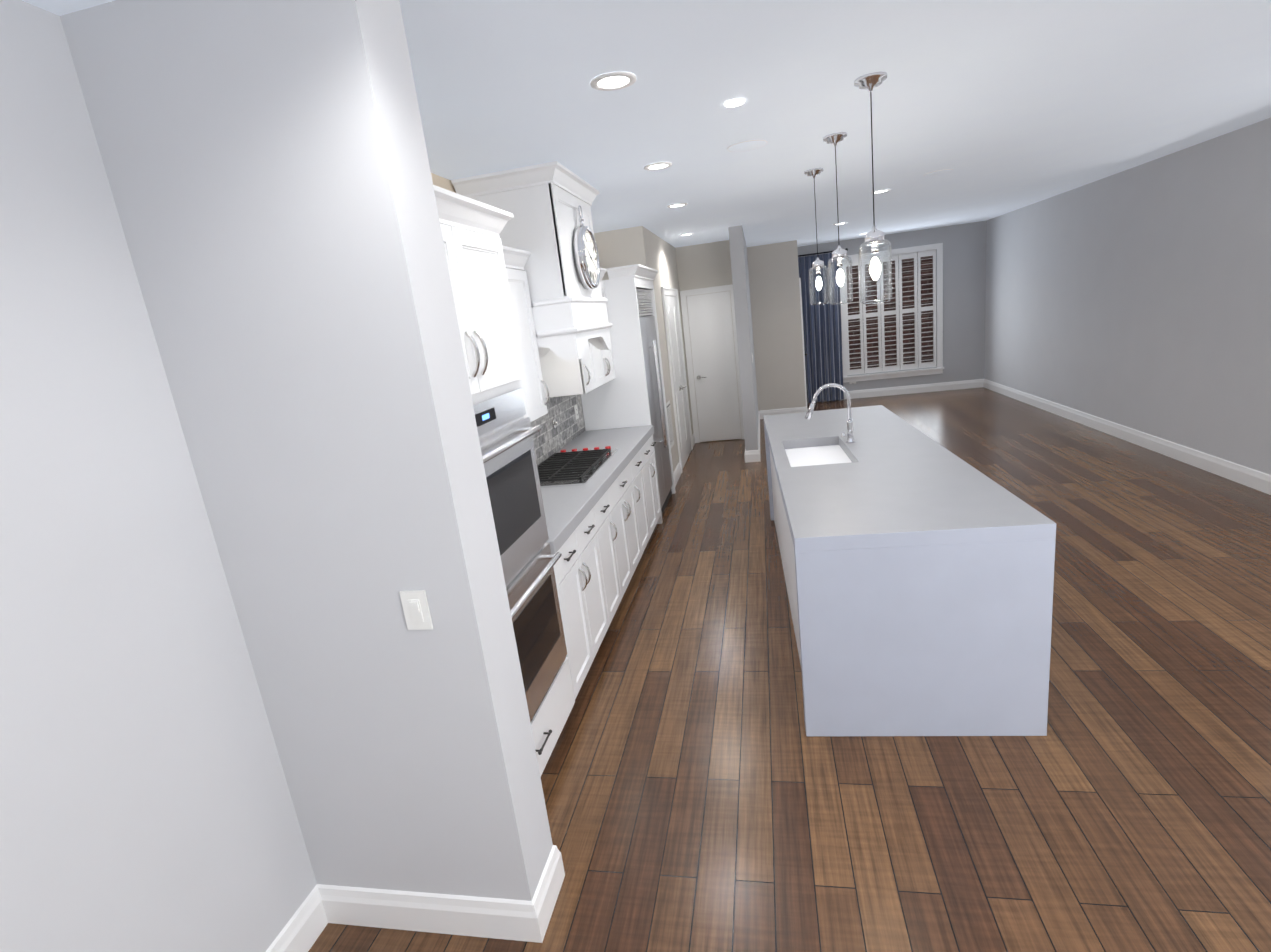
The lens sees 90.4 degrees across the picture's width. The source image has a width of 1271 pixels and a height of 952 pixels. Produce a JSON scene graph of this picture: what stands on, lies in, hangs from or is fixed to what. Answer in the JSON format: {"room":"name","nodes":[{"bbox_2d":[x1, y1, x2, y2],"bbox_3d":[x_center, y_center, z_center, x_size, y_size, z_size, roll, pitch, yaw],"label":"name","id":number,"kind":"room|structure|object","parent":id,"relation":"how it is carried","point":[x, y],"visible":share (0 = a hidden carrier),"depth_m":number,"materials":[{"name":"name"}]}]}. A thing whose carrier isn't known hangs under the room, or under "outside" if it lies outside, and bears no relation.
{"room":"kitchen","nodes":[
{"label":"kitchen","id":0,"kind":"room"},
{"bbox_2d":[0,0,316,951],"bbox_3d":[-1.585,0.619,0.347,0.190,2.680,3.135,-4,14,12],"label":"wall","id":1,"kind":"structure","parent":0,"point":[146,802],"depth_m":1.50,"materials":[{"name":"beige paint"}]},
{"bbox_2d":[266,891,327,951],"bbox_3d":[-1.333,1.830,0.645,0.017,0.142,3.105,-4,14,12],"label":"baseboard","id":2,"kind":"structure","parent":1,"relation":"attached to","point":[308,922],"depth_m":2.01,"materials":[{"name":"white paint"}]},
{"bbox_2d":[60,0,552,900],"bbox_3d":[-0.904,0.159,1.852,0.950,2.680,0.210,-4,14,12],"label":"wall","id":3,"kind":"structure","parent":0,"point":[266,166],"depth_m":1.64,"materials":[{"name":"beige paint"}]},
{"bbox_2d":[399,590,432,629],"bbox_3d":[-0.603,0.370,1.732,0.075,0.115,0.011,-4,14,12],"label":"light switch","id":4,"kind":"object","parent":3,"relation":"attached to","point":[415,605],"visible":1,"depth_m":1.73,"materials":[{"name":"white plastic"}]},
{"bbox_2d":[312,884,549,942],"bbox_3d":[-0.660,1.403,2.025,0.747,0.142,0.017,-4,14,12],"label":"baseboard","id":5,"kind":"structure","parent":3,"relation":"attached to","point":[324,905],"depth_m":2.01,"materials":[{"name":"white paint"}]},
{"bbox_2d":[431,173,585,451],"bbox_3d":[-0.836,-0.457,4.277,0.150,2.680,4.730,-4,14,12],"label":"wall","id":6,"kind":"structure","parent":0,"point":[442,182],"depth_m":3.38,"materials":[{"name":"beige paint"}]},
{"bbox_2d":[502,246,548,421],"bbox_3d":[-0.803,-0.662,3.165,0.377,0.905,1.001,-4,14,12],"label":"upper cabinet","id":7,"kind":"object","parent":6,"relation":"attached to","point":[532,382],"visible":0.25,"depth_m":3.46,"materials":[{"name":"white paint"}]},
{"bbox_2d":[451,161,612,359],"bbox_3d":[-0.561,-1.258,3.940,0.605,1.031,0.940,-4,14,12],"label":"range hood","id":8,"kind":"object","parent":6,"relation":"attached to","point":[542,202],"visible":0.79,"depth_m":3.54,"materials":[{"name":"white paint"}]},
{"bbox_2d":[573,205,599,289],"bbox_3d":[-0.302,-1.401,3.871,0.063,0.490,0.370,-4,14,12],"label":"clock","id":9,"kind":"object","parent":8,"relation":"attached to","point":[586,256],"visible":1,"depth_m":3.81,"materials":[{"name":"silver metal"}]},
{"bbox_2d":[530,394,584,465],"bbox_3d":[-0.767,-0.411,4.197,0.012,0.786,2.870,-4,14,12],"label":"tiled wall","id":10,"kind":"structure","parent":6,"relation":"attached to","point":[549,440],"depth_m":4.92,"materials":[{"name":"tile"}]},
{"bbox_2d":[552,419,557,427],"bbox_3d":[-0.611,-0.401,4.818,0.030,0.070,0.070,-4,14,12],"label":"pot filler","id":11,"kind":"object","parent":10,"relation":"attached to","point":[554,423],"depth_m":4.80,"materials":[{"name":"silver metal"}]},
{"bbox_2d":[574,405,578,419],"bbox_3d":[-0.505,-0.547,5.411,0.008,0.115,0.075,-4,14,12],"label":"outlet","id":12,"kind":"object","parent":10,"relation":"attached to","point":[575,407],"depth_m":5.40,"materials":[{"name":"white plastic"}]},
{"bbox_2d":[536,268,614,397],"bbox_3d":[-0.459,-1.145,4.926,0.377,0.905,0.982,-4,14,12],"label":"upper cabinet","id":13,"kind":"object","parent":6,"relation":"attached to","point":[592,368],"visible":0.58,"depth_m":4.56,"materials":[{"name":"white paint"}]},
{"bbox_2d":[594,226,692,471],"bbox_3d":[0.110,-1.418,7.656,0.710,2.680,2.525,-4,14,12],"label":"wall block","id":14,"kind":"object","parent":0,"point":[642,245],"visible":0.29,"depth_m":6.67,"materials":[{"name":"beige paint"}]},
{"bbox_2d":[666,401,673,447],"bbox_3d":[0.376,-0.556,6.882,0.012,0.490,0.340,-4,14,12],"label":"door handle","id":15,"kind":"object","parent":14,"relation":"attached to","point":[670,423],"visible":0.73,"depth_m":6.88,"materials":[{"name":"white plastic"}]},
{"bbox_2d":[661,287,692,472],"bbox_3d":[0.563,-1.230,7.822,0.074,2.131,1.302,-4,14,12],"label":"double pantry door","id":16,"kind":"structure","parent":14,"relation":"attached to","point":[672,319],"depth_m":7.70,"materials":[{"name":"white paint"}]},
{"bbox_2d":[22,0,1270,247],"bbox_3d":[1.789,-2.327,4.664,5.860,0.120,14.500,-4,14,12],"label":"ceiling","id":17,"kind":"structure","parent":0,"point":[1002,106],"depth_m":2.86,"materials":[{"name":"paint"}]},
{"bbox_2d":[590,71,635,90],"bbox_3d":[-0.081,-1.439,2.294,0.168,0.007,0.181,-4,14,12],"label":"recessed light","id":18,"kind":"object","parent":17,"relation":"in","point":[612,81],"depth_m":2.30,"materials":[{"name":"white paint"}]},
{"bbox_2d":[644,162,671,169],"bbox_3d":[0.129,-1.812,3.683,0.166,0.007,0.189,-4,14,12],"label":"recessed light","id":19,"kind":"object","parent":17,"relation":"in","point":[659,165],"depth_m":3.69,"materials":[{"name":"white paint"}]},
{"bbox_2d":[667,203,687,207],"bbox_3d":[0.337,-2.192,5.100,0.169,0.007,0.187,-4,14,12],"label":"recessed light","id":20,"kind":"object","parent":17,"relation":"in","point":[677,204],"depth_m":5.12,"materials":[{"name":"white paint"}]},
{"bbox_2d":[725,99,743,106],"bbox_3d":[0.424,-1.604,2.706,0.077,0.007,0.095,-4,14,12],"label":"recessed light","id":21,"kind":"object","parent":17,"relation":"in","point":[736,102],"depth_m":2.71,"materials":[{"name":"white paint"}]},
{"bbox_2d":[727,140,767,151],"bbox_3d":[0.618,-1.826,3.490,0.221,0.005,0.221,-5,14,6],"label":"ceiling speaker","id":22,"kind":"object","parent":17,"relation":"attached to","point":[748,145],"depth_m":3.48,"materials":[{"name":"paint"}]},
{"bbox_2d":[804,168,828,304],"bbox_3d":[1.297,-1.694,4.512,0.136,0.910,0.136,-4,14,12],"label":"pendant light","id":23,"kind":"object","parent":17,"relation":"hanging from","point":[817,264],"visible":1,"depth_m":4.54,"materials":[{"name":"clear glass"}]},
{"bbox_2d":[823,132,852,304],"bbox_3d":[1.164,-1.455,3.622,0.136,0.910,0.136,-4,14,12],"label":"pendant light","id":24,"kind":"object","parent":17,"relation":"hanging from","point":[839,253],"visible":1,"depth_m":3.65,"materials":[{"name":"clear glass"}]},
{"bbox_2d":[854,72,891,303],"bbox_3d":[1.030,-1.216,2.732,0.136,0.910,0.136,-4,14,12],"label":"pendant light","id":25,"kind":"object","parent":17,"relation":"hanging from","point":[874,237],"visible":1,"depth_m":2.75,"materials":[{"name":"clear glass"}]},
{"bbox_2d":[675,240,741,441],"bbox_3d":[0.858,-1.966,9.482,1.480,2.680,1.500,-4,14,12],"label":"wall block","id":26,"kind":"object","parent":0,"point":[704,265],"visible":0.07,"depth_m":8.45,"materials":[{"name":"beige paint"}]},
{"bbox_2d":[680,284,744,442],"bbox_3d":[1.089,-1.513,8.728,0.747,2.116,0.074,-4,14,12],"label":"hall door","id":27,"kind":"structure","parent":26,"relation":"attached to","point":[713,356],"depth_m":8.74,"materials":[{"name":"white paint"}]},
{"bbox_2d":[728,225,757,450],"bbox_3d":[1.524,-1.839,8.649,0.150,2.680,2.900,-4,14,12],"label":"wall","id":28,"kind":"structure","parent":0,"point":[741,293],"depth_m":7.29,"materials":[{"name":"grey paint"}]},
{"bbox_2d":[744,450,749,462],"bbox_3d":[1.589,-0.608,8.964,0.017,0.142,2.917,-4,14,12],"label":"baseboard","id":29,"kind":"structure","parent":28,"relation":"attached to","point":[747,453],"depth_m":7.58,"materials":[{"name":"white paint"}]},
{"bbox_2d":[758,411,761,461],"bbox_3d":[1.753,-0.620,8.928,0.017,0.142,2.917,-4,14,12],"label":"baseboard","id":30,"kind":"structure","parent":28,"relation":"attached to","point":[759,412],"depth_m":8.61,"materials":[{"name":"white paint"}]},
{"bbox_2d":[760,407,806,418],"bbox_3d":[2.404,-1.025,10.231,0.737,0.142,0.037,-4,14,12],"label":"baseboard","id":31,"kind":"structure","parent":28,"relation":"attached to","point":[797,409],"depth_m":10.21,"materials":[{"name":"white paint"}]},
{"bbox_2d":[747,240,805,410],"bbox_3d":[1.571,-2.380,10.786,2.380,2.680,1.450,-4,14,12],"label":"wall block","id":32,"kind":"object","parent":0,"point":[773,270],"visible":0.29,"depth_m":9.90,"materials":[{"name":"beige paint"}]},
{"bbox_2d":[799,278,807,410],"bbox_3d":[2.778,-2.162,10.457,0.079,2.136,1.032,-4,14,12],"label":"door frame","id":33,"kind":"structure","parent":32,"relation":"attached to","point":[804,354],"depth_m":9.95,"materials":[{"name":"white paint"}]},
{"bbox_2d":[308,387,1270,951],"bbox_3d":[2.118,0.370,5.339,5.860,0.120,14.500,-4,14,12],"label":"floor","id":34,"kind":"structure","parent":0,"point":[702,793],"depth_m":2.51,"materials":[{"name":"brown wood"}]},
{"bbox_2d":[433,185,574,776],"bbox_3d":[-0.760,0.194,2.437,0.652,2.295,0.924,-4,14,12],"label":"tall cabinet","id":35,"kind":"object","parent":34,"relation":"on","point":[471,229],"visible":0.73,"depth_m":2.34,"materials":[{"name":"white paint"}]},
{"bbox_2d":[473,388,566,721],"bbox_3d":[-0.442,0.337,2.386,0.094,1.250,0.770,-4,14,12],"label":"double wall oven","id":36,"kind":"object","parent":35,"relation":"in","point":[506,431],"visible":0.56,"depth_m":2.47,"materials":[{"name":"silver metal"}]},
{"bbox_2d":[553,502,612,698],"bbox_3d":[-0.547,0.681,3.386,0.605,0.850,0.798,-4,14,12],"label":"base cabinet","id":37,"kind":"object","parent":34,"relation":"on","point":[602,548],"depth_m":3.27,"materials":[{"name":"white paint"}]},
{"bbox_2d":[541,425,653,554],"bbox_3d":[-0.405,-0.025,4.242,0.622,0.064,2.840,-4,14,12],"label":"countertop","id":38,"kind":"structure","parent":37,"relation":"on","point":[567,509],"depth_m":3.74,"materials":[{"name":"white stone"}]},
{"bbox_2d":[537,446,617,487],"bbox_3d":[-0.448,-0.073,4.221,0.480,0.048,0.920,-4,14,12],"label":"gas cooktop","id":39,"kind":"object","parent":38,"relation":"in","point":[574,467],"visible":0.92,"depth_m":4.12,"materials":[{"name":"black metal"}]},
{"bbox_2d":[598,484,624,616],"bbox_3d":[-0.451,0.547,3.875,0.605,0.850,0.466,-4,14,12],"label":"base cabinet","id":40,"kind":"object","parent":34,"relation":"on","point":[608,511],"depth_m":3.91,"materials":[{"name":"white paint"}]},
{"bbox_2d":[581,264,675,523],"bbox_3d":[-0.064,-0.754,5.972,0.657,2.255,1.059,-4,14,12],"label":"tall cabinet","id":41,"kind":"object","parent":34,"relation":"on","point":[620,399],"visible":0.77,"depth_m":5.46,"materials":[{"name":"white paint"}]},
{"bbox_2d":[613,459,644,590],"bbox_3d":[-0.351,0.407,4.387,0.605,0.850,0.846,-4,14,12],"label":"base cabinet","id":42,"kind":"object","parent":34,"relation":"on","point":[625,498],"depth_m":4.40,"materials":[{"name":"white paint"}]},
{"bbox_2d":[633,446,652,547],"bbox_3d":[-0.247,0.261,4.917,0.605,0.850,0.506,-4,14,12],"label":"base cabinet","id":43,"kind":"object","parent":34,"relation":"on","point":[639,459],"depth_m":4.99,"materials":[{"name":"white paint"}]},
{"bbox_2d":[643,434,660,530],"bbox_3d":[-0.176,0.161,5.282,0.605,0.850,0.496,-4,14,12],"label":"base cabinet","id":44,"kind":"object","parent":34,"relation":"on","point":[650,473],"depth_m":5.35,"materials":[{"name":"white paint"}]},
{"bbox_2d":[636,289,672,514],"bbox_3d":[-0.055,-0.678,6.026,0.642,2.080,0.910,-4,14,12],"label":"built-in refrigerator","id":45,"kind":"object","parent":34,"relation":"on","point":[653,375],"visible":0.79,"depth_m":5.90,"materials":[{"name":"silver metal"}]},
{"bbox_2d":[653,441,661,512],"bbox_3d":[-0.123,0.087,5.553,0.605,0.850,0.308,-4,14,12],"label":"base cabinet","id":46,"kind":"object","parent":34,"relation":"on","point":[654,459],"depth_m":5.58,"materials":[{"name":"white paint"}]},
{"bbox_2d":[674,462,680,486],"bbox_3d":[0.453,0.004,7.070,0.017,0.142,0.805,-4,14,12],"label":"baseboard","id":47,"kind":"structure","parent":34,"relation":"on","point":[677,472],"depth_m":7.15,"materials":[{"name":"white paint"}]},
{"bbox_2d":[692,433,694,446],"bbox_3d":[0.808,-0.493,8.883,0.017,0.142,0.420,-4,14,12],"label":"baseboard","id":48,"kind":"structure","parent":34,"relation":"on","point":[693,437],"depth_m":8.92,"materials":[{"name":"white paint"}]},
{"bbox_2d":[764,429,1055,735],"bbox_3d":[1.379,0.303,3.949,0.950,0.854,2.940,-4,14,10],"label":"kitchen island","id":49,"kind":"object","parent":34,"relation":"on","point":[918,567],"depth_m":2.54,"materials":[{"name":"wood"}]},
{"bbox_2d":[763,405,1055,548],"bbox_3d":[1.325,-0.137,3.838,0.950,0.060,2.940,-4,14,10],"label":"island countertop","id":50,"kind":"structure","parent":49,"relation":"on","point":[896,485],"depth_m":2.95,"materials":[{"name":"white stone"}]},
{"bbox_2d":[787,445,846,464],"bbox_3d":[1.139,-0.009,3.939,0.394,0.216,0.754,-4,14,10],"label":"sink","id":51,"kind":"object","parent":50,"relation":"in","point":[800,454],"depth_m":4.04,"materials":[{"name":"white ceramic"}]},
{"bbox_2d":[805,383,854,442],"bbox_3d":[1.228,-0.402,4.020,0.299,0.386,0.338,-4,14,10],"label":"gooseneck faucet","id":52,"kind":"object","parent":50,"relation":"on","point":[850,437],"visible":1,"depth_m":3.95,"materials":[{"name":"silver metal"}]},
{"bbox_2d":[797,221,986,390],"bbox_3d":[4.330,-2.729,10.836,3.030,2.680,0.150,-4,14,12],"label":"wall","id":53,"kind":"structure","parent":0,"point":[964,270],"depth_m":10.52,"materials":[{"name":"grey paint"}]},
{"bbox_2d":[798,248,847,402],"bbox_3d":[3.262,-2.555,10.925,0.876,2.530,0.162,-4,14,12],"label":"curtain","id":54,"kind":"object","parent":53,"relation":"hanging from","point":[822,331],"visible":0.67,"depth_m":10.92,"materials":[{"name":"blue fabric"}]},
{"bbox_2d":[839,243,943,382],"bbox_3d":[4.343,-2.736,10.753,1.690,2.130,0.097,-4,14,12],"label":"window shutters","id":55,"kind":"object","parent":53,"relation":"attached to","point":[916,253],"visible":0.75,"depth_m":10.76,"materials":[{"name":"white paint"}]},
{"bbox_2d":[830,379,981,400],"bbox_3d":[4.449,-1.484,11.067,3.000,0.142,0.017,-4,14,12],"label":"baseboard","id":56,"kind":"structure","parent":53,"relation":"attached to","point":[966,384],"depth_m":10.97,"materials":[{"name":"white paint"}]},
{"bbox_2d":[984,118,1270,474],"bbox_3d":[4.639,-1.094,4.154,0.150,2.680,13.550,-4,14,12],"label":"wall","id":57,"kind":"structure","parent":0,"point":[1138,297],"depth_m":5.96,"materials":[{"name":"grey paint"}]},
{"bbox_2d":[982,379,1270,494],"bbox_3d":[4.693,0.154,4.406,0.017,0.142,13.400,-4,14,12],"label":"baseboard","id":58,"kind":"structure","parent":57,"relation":"attached to","point":[1255,479],"depth_m":6.11,"materials":[{"name":"white paint"}]},
{"label":"outside","id":59,"kind":"structure","parent":0,"visible":0},
{"bbox_2d":[846,256,932,372],"bbox_3d":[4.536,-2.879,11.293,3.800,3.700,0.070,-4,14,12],"label":"window","id":60,"kind":"structure","parent":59,"point":[926,261],"depth_m":11.26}
]}

